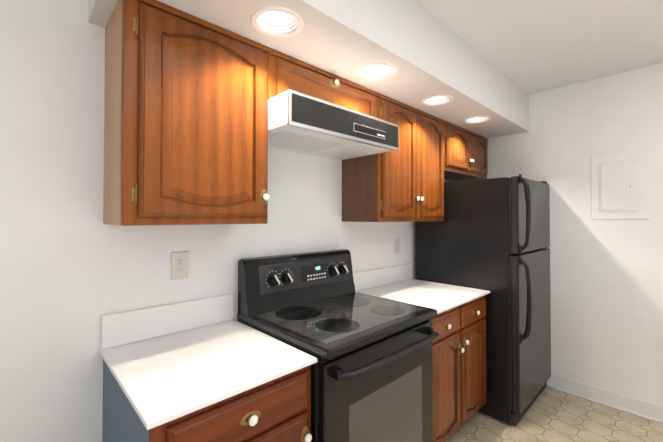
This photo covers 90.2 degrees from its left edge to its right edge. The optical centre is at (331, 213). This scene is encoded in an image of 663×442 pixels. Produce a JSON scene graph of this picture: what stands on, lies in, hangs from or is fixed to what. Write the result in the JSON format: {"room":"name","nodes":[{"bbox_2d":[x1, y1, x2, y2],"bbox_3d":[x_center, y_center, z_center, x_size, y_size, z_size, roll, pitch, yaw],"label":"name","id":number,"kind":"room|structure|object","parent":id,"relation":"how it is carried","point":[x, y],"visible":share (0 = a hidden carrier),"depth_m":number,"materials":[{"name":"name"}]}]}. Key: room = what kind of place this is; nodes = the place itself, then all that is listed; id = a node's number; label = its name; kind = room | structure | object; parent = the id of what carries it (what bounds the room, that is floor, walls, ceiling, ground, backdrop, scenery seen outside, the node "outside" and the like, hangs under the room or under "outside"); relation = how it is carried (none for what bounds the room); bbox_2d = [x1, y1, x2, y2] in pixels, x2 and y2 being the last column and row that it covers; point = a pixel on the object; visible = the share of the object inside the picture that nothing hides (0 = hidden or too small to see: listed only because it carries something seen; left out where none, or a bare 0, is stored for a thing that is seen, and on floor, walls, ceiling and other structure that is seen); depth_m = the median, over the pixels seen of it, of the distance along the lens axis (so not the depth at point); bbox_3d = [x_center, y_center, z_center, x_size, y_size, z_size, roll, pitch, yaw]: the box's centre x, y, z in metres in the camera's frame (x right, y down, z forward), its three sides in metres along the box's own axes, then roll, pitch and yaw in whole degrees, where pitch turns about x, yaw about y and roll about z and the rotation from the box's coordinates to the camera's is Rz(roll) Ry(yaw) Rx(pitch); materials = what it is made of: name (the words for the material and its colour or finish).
{"room":"kitchen","nodes":[
{"label":"kitchen","id":0,"kind":"room"},
{"bbox_2d":[0,0,452,441],"bbox_3d":[-0.724,0.181,1.489,5.522,2.433,0.100,1,-1,-44],"label":"wall","id":1,"kind":"structure","parent":0,"point":[73,268],"depth_m":1.22,"materials":[{"name":"paint"}]},
{"bbox_2d":[101,293,233,349],"bbox_3d":[-0.680,0.456,1.443,0.539,0.127,0.016,1,-1,-44],"label":"backsplash","id":2,"kind":"structure","parent":1,"relation":"attached to","point":[125,327],"depth_m":1.40,"materials":[{"name":"white"}]},
{"bbox_2d":[171,251,188,279],"bbox_3d":[-0.670,0.231,1.462,0.074,0.120,0.009,1,-1,-44],"label":"electrical outlet","id":3,"kind":"object","parent":1,"relation":"attached to","point":[179,265],"visible":1,"depth_m":1.46,"materials":[{"name":"white plastic"}]},
{"bbox_2d":[103,0,269,225],"bbox_3d":[-0.561,-0.338,1.338,0.544,0.761,0.350,1,-1,-44],"label":"upper cabinet","id":4,"kind":"object","parent":1,"relation":"attached to","point":[186,119],"visible":1,"depth_m":1.18,"materials":[{"name":"brown wood"}]},
{"bbox_2d":[268,48,379,117],"bbox_3d":[-0.087,-0.604,1.793,0.760,0.217,0.350,1,-1,-44],"label":"upper cabinet","id":5,"kind":"object","parent":1,"relation":"attached to","point":[286,72],"visible":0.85,"depth_m":1.61,"materials":[{"name":"brown wood"}]},
{"bbox_2d":[268,89,398,159],"bbox_3d":[-0.049,-0.423,1.750,0.758,0.142,0.459,1,-1,-44],"label":"range hood","id":6,"kind":"object","parent":5,"relation":"attached to","point":[298,122],"visible":0.96,"depth_m":1.56,"materials":[{"name":"white metal"}]},
{"bbox_2d":[353,263,411,291],"bbox_3d":[0.370,0.469,2.443,0.797,0.127,0.016,1,-1,-44],"label":"backsplash","id":7,"kind":"structure","parent":1,"relation":"attached to","point":[367,279],"depth_m":2.43,"materials":[{"name":"white"}]},
{"bbox_2d":[342,94,444,221],"bbox_3d":[0.475,-0.325,2.326,0.794,0.761,0.350,1,-1,-44],"label":"upper cabinet","id":8,"kind":"object","parent":1,"relation":"attached to","point":[405,183],"visible":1,"depth_m":2.13,"materials":[{"name":"brown wood"}]},
{"bbox_2d":[395,238,399,253],"bbox_3d":[0.519,0.256,2.595,0.074,0.120,0.009,1,-1,-44],"label":"electrical outlet","id":9,"kind":"object","parent":1,"relation":"attached to","point":[397,245],"visible":1,"depth_m":2.59,"materials":[{"name":"white plastic"}]},
{"bbox_2d":[444,121,487,180],"bbox_3d":[1.061,-0.511,2.886,0.818,0.374,0.350,1,-1,-44],"label":"upper cabinet","id":10,"kind":"object","parent":1,"relation":"attached to","point":[465,154],"visible":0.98,"depth_m":2.74,"materials":[{"name":"brown wood"}]},
{"bbox_2d":[414,0,662,93],"bbox_3d":[0.552,-1.093,0.167,5.522,0.080,3.800,1,-1,-44],"label":"ceiling","id":11,"kind":"structure","parent":0,"point":[530,46],"depth_m":1.91,"materials":[{"name":"white paint"}]},
{"bbox_2d":[88,0,528,137],"bbox_3d":[0.385,-0.869,2.039,2.976,0.318,0.654,1,-1,-44],"label":"soffit beam","id":12,"kind":"structure","parent":11,"relation":"attached to","point":[426,53],"depth_m":1.58,"materials":[{"name":"white paint"}]},
{"bbox_2d":[251,6,303,37],"bbox_3d":[-0.204,-0.764,1.252,0.197,0.095,0.197,1,-1,-44],"label":"recessed light","id":13,"kind":"object","parent":12,"relation":"in","point":[273,21],"visible":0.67,"depth_m":1.30,"materials":[{"name":"white"}]},
{"bbox_2d":[358,62,396,79],"bbox_3d":[0.232,-0.758,1.667,0.197,0.095,0.197,1,-1,-44],"label":"recessed light","id":14,"kind":"object","parent":12,"relation":"in","point":[377,71],"visible":0.58,"depth_m":1.72,"materials":[{"name":"white"}]},
{"bbox_2d":[421,95,453,105],"bbox_3d":[0.662,-0.753,2.077,0.197,0.095,0.197,1,-1,-44],"label":"recessed light","id":15,"kind":"object","parent":12,"relation":"in","point":[436,100],"visible":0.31,"depth_m":2.12,"materials":[{"name":"white"}]},
{"bbox_2d":[463,116,490,123],"bbox_3d":[1.091,-0.747,2.485,0.197,0.095,0.197,1,-1,-44],"label":"recessed light","id":16,"kind":"object","parent":12,"relation":"in","point":[475,119],"visible":0.35,"depth_m":2.53,"materials":[{"name":"white"}]},
{"bbox_2d":[446,386,662,441],"bbox_3d":[0.552,1.405,0.134,5.522,0.050,3.800,1,-1,-44],"label":"floor","id":17,"kind":"structure","parent":0,"point":[552,414],"depth_m":2.19,"materials":[{"name":"tile"}]},
{"bbox_2d":[102,359,311,441],"bbox_3d":[-0.459,0.963,1.214,0.538,0.858,0.644,1,-1,-44],"label":"base cabinet","id":18,"kind":"object","parent":17,"relation":"on","point":[277,409],"visible":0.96,"depth_m":1.04,"materials":[{"name":"brown wood"}]},
{"bbox_2d":[100,319,316,429],"bbox_3d":[-0.466,0.525,1.220,0.550,0.016,0.632,1,-1,-44],"label":"countertop","id":19,"kind":"structure","parent":18,"relation":"on","point":[161,380],"depth_m":1.12,"materials":[{"name":"white"}]},
{"bbox_2d":[237,249,438,441],"bbox_3d":[0.057,0.810,1.623,0.756,1.176,0.727,1,-1,-44],"label":"stove","id":20,"kind":"object","parent":17,"relation":"on","point":[372,374],"visible":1,"depth_m":1.50,"materials":[{"name":"black metal"}]},
{"bbox_2d":[430,295,486,441],"bbox_3d":[0.585,0.977,2.208,0.801,0.858,0.644,1,-1,-44],"label":"base cabinet","id":21,"kind":"object","parent":17,"relation":"on","point":[459,371],"visible":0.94,"depth_m":1.96,"materials":[{"name":"brown wood"}]},
{"bbox_2d":[356,279,489,313],"bbox_3d":[0.581,0.539,2.218,0.806,0.016,0.632,1,-1,-44],"label":"countertop","id":22,"kind":"structure","parent":21,"relation":"on","point":[440,297],"depth_m":2.19,"materials":[{"name":"white"}]},
{"bbox_2d":[416,174,550,425],"bbox_3d":[1.253,0.577,2.664,0.772,1.671,0.829,1,-1,-44],"label":"fridge","id":23,"kind":"object","parent":17,"relation":"on","point":[492,235],"visible":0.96,"depth_m":2.29,"materials":[{"name":"black metal"}]},
{"bbox_2d":[487,62,662,405],"bbox_3d":[2.515,0.189,2.020,0.100,2.433,3.600,1,-1,-44],"label":"wall","id":24,"kind":"structure","parent":0,"point":[606,289],"depth_m":2.48,"materials":[{"name":"paint"}]},
{"bbox_2d":[553,374,662,422],"bbox_3d":[2.755,1.347,1.672,0.012,0.107,2.784,1,-1,-44],"label":"baseboard","id":25,"kind":"structure","parent":24,"relation":"attached to","point":[642,408],"depth_m":2.42,"materials":[{"name":"white paint"}]},
{"bbox_2d":[591,148,649,218],"bbox_3d":[2.079,-0.204,2.394,0.019,0.494,0.318,1,-1,-44],"label":"box","id":26,"kind":"object","parent":24,"relation":"attached to","point":[619,184],"visible":1,"depth_m":2.38,"materials":[{"name":"paint"}]}
]}

